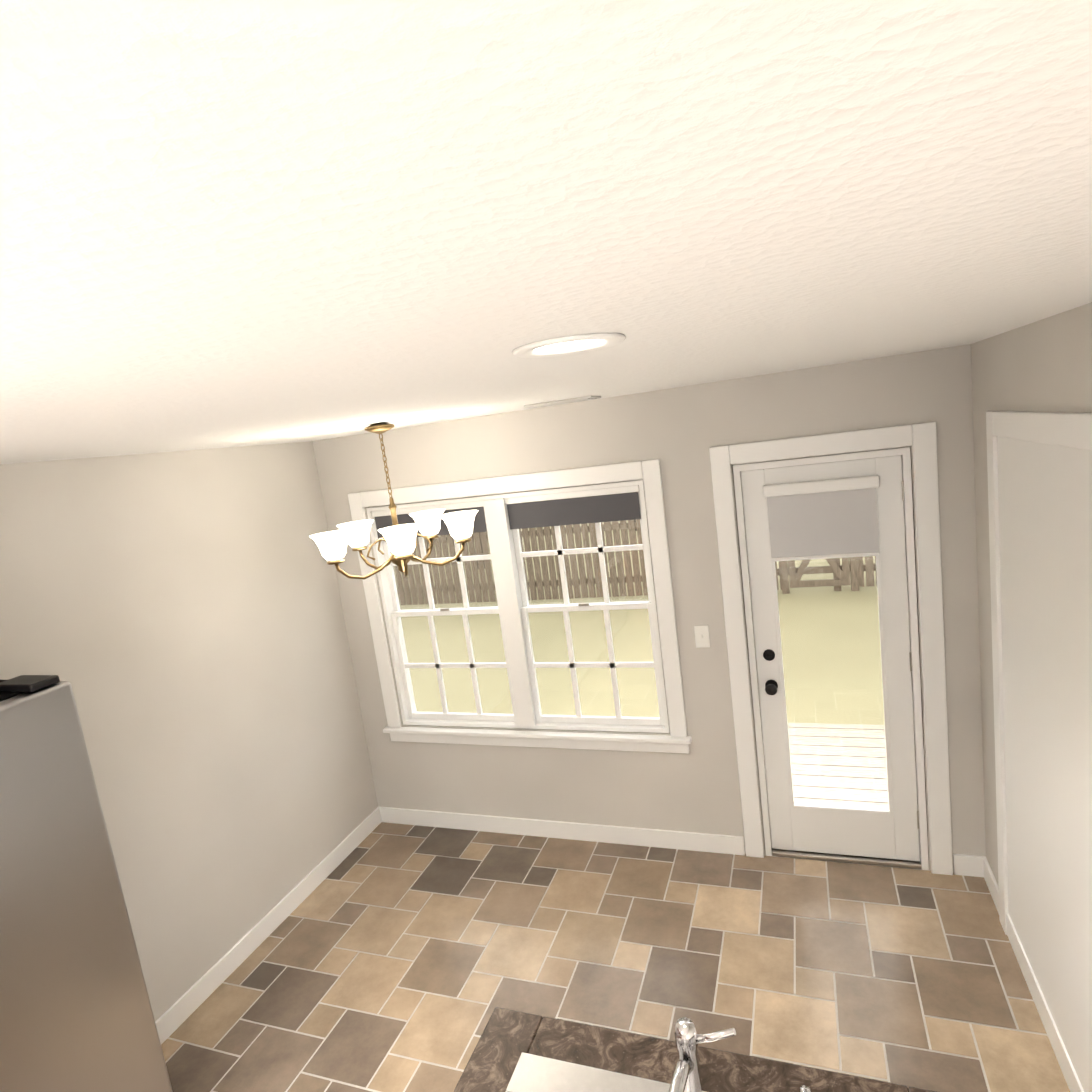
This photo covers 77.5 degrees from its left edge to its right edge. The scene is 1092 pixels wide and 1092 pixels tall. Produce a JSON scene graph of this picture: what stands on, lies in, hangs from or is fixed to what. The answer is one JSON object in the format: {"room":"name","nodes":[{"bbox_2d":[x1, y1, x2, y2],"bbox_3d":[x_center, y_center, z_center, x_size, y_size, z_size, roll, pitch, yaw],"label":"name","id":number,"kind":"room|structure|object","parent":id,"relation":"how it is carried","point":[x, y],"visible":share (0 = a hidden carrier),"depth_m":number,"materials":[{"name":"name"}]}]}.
{"room":"kitchen","nodes":[
{"label":"kitchen","id":0,"kind":"room"},
{"bbox_2d":[0,441,377,1020],"bbox_3d":[-2.284,1.150,1.479,0.140,2.440,6.230,-4,10,21],"label":"wall","id":1,"kind":"structure","parent":0,"point":[176,619],"depth_m":3.12,"materials":[{"name":"paint"}]},
{"bbox_2d":[155,806,382,1043],"bbox_3d":[-1.376,1.899,3.514,0.017,0.105,1.830,-4,10,21],"label":"baseboard","id":2,"kind":"structure","parent":1,"relation":"attached to","point":[199,992],"depth_m":3.37,"materials":[{"name":"white wood"}]},
{"bbox_2d":[0,0,1091,463],"bbox_3d":[-0.814,-0.219,0.661,3.640,0.120,6.230,-4,10,21],"label":"ceiling","id":3,"kind":"structure","parent":0,"point":[240,222],"depth_m":0.45,"materials":[{"name":"white paint"}]},
{"bbox_2d":[309,423,477,579],"bbox_3d":[-0.679,-0.213,3.055,0.728,0.671,0.701,-4,10,21],"label":"chandelier","id":4,"kind":"object","parent":3,"relation":"hanging from","point":[400,540],"visible":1,"depth_m":2.99,"materials":[{"name":"white glass"}]},
{"bbox_2d":[524,396,600,407],"bbox_3d":[0.076,-0.654,3.093,0.320,0.012,0.170,-4,10,21],"label":"ceiling vent","id":5,"kind":"object","parent":3,"relation":"in","point":[565,401],"visible":1,"depth_m":3.04,"materials":[{"name":"grey metal"}]},
{"bbox_2d":[512,333,625,357],"bbox_3d":[0.040,-0.348,1.186,0.200,0.008,0.200,-4,10,21],"label":"recessed light","id":6,"kind":"object","parent":3,"relation":"in","point":[570,345],"visible":1,"depth_m":1.18,"materials":[{"name":"white plastic"}]},
{"bbox_2d":[161,822,1069,1091],"bbox_3d":[-0.495,2.228,1.050,3.360,0.001,5.950,-4,10,21],"label":"floor","id":7,"kind":"structure","parent":0,"point":[354,1048],"depth_m":2.94,"materials":[{"name":"tile"}]},
{"bbox_2d":[0,675,172,1091],"bbox_3d":[-1.671,1.353,1.748,0.727,1.802,0.954,-4,10,21],"label":"refrigerator","id":8,"kind":"object","parent":7,"relation":"on","point":[76,1013],"visible":1,"depth_m":1.89,"materials":[{"name":"silver"}]},
{"bbox_2d":[454,1007,936,1091],"bbox_3d":[0.487,1.510,1.137,1.486,1.134,0.746,-4,10,21],"label":"countertop","id":9,"kind":"structure","parent":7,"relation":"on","point":[515,1051],"depth_m":1.48,"materials":[{"name":"granite"},{"name":"wood"}]},
{"bbox_2d":[661,1017,821,1091],"bbox_3d":[0.349,1.042,1.226,0.267,0.210,0.248,-4,10,21],"label":"faucet","id":10,"kind":"object","parent":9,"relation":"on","point":[686,1077],"depth_m":1.32,"materials":[{"name":"silver metal"}]},
{"bbox_2d":[312,344,985,872],"bbox_3d":[0.372,0.455,3.670,3.360,2.440,0.140,-4,10,21],"label":"wall","id":11,"kind":"structure","parent":0,"point":[678,432],"depth_m":3.46,"materials":[{"name":"paint"}]},
{"bbox_2d":[348,459,691,753],"bbox_3d":[-0.185,0.382,3.827,1.874,1.547,0.186,-4,10,21],"label":"window unit","id":12,"kind":"structure","parent":11,"relation":"in","point":[501,520],"depth_m":3.75,"materials":[{"name":"white wood"}]},
{"bbox_2d":[379,806,744,854],"bbox_3d":[-0.016,1.649,3.973,2.264,0.105,0.013,-4,10,21],"label":"baseboard","id":13,"kind":"structure","parent":11,"relation":"attached to","point":[693,841],"depth_m":3.90,"materials":[{"name":"white wood"}]},
{"bbox_2d":[694,625,709,647],"bbox_3d":[0.787,0.459,3.435,0.072,0.116,0.014,-4,10,21],"label":"switch plate","id":14,"kind":"object","parent":11,"relation":"attached to","point":[702,639],"visible":1,"depth_m":3.44,"materials":[{"name":"white plastic"}]},
{"bbox_2d":[733,447,928,870],"bbox_3d":[1.382,0.586,3.301,0.752,2.041,0.184,-4,10,21],"label":"exterior door","id":15,"kind":"structure","parent":11,"relation":"in","point":[852,504],"depth_m":3.25,"materials":[{"name":"painted wood"},{"name":"glass"},{"name":"black metal"}]},
{"bbox_2d":[709,422,952,874],"bbox_3d":[1.358,0.548,3.243,0.950,2.140,0.020,-4,10,21],"label":"door frame","id":16,"kind":"structure","parent":11,"relation":"attached to","point":[920,439],"depth_m":3.16,"materials":[{"name":"white wood"}]},
{"bbox_2d":[971,302,1091,885],"bbox_3d":[0.983,0.921,0.243,0.140,2.440,6.230,-4,10,21],"label":"wall","id":17,"kind":"structure","parent":0,"point":[1044,365],"depth_m":2.39,"materials":[{"name":"paint"}]},
{"bbox_2d":[975,856,1083,1091],"bbox_3d":[1.723,1.693,2.273,0.013,0.105,2.000,-4,10,21],"label":"baseboard","id":18,"kind":"structure","parent":17,"relation":"attached to","point":[1074,1085],"depth_m":2.50,"materials":[{"name":"white wood"}]},
{"bbox_2d":[986,411,1091,1091],"bbox_3d":[1.640,0.652,2.257,0.020,2.170,1.090,-4,10,21],"label":"trim","id":19,"kind":"structure","parent":17,"relation":"attached to","point":[1039,468],"depth_m":2.19,"materials":[{"name":"white"}]},
{"label":"outside","id":20,"kind":"structure","parent":0,"visible":0},
{"bbox_2d":[391,520,884,724],"bbox_3d":[7.596,-1.949,22.301,44.000,0.100,39.998,-4,10,21],"label":"ground","id":21,"kind":"structure","parent":20,"point":[605,690],"depth_m":7.50,"materials":[{"name":"green plant"}]},
{"bbox_2d":[391,519,876,604],"bbox_3d":[4.215,-0.124,8.780,25.000,1.400,0.130,-4,10,21],"label":"fence","id":22,"kind":"object","parent":21,"relation":"on","point":[794,571],"depth_m":10.22,"materials":[{"name":"brown wood"}]},
{"bbox_2d":[787,723,888,809],"bbox_3d":[2.022,1.504,4.383,2.600,0.141,1.876,-4,10,21],"label":"deck","id":23,"kind":"object","parent":21,"relation":"on","point":[841,762],"depth_m":4.46,"materials":[{"name":"white wood"}]}
]}

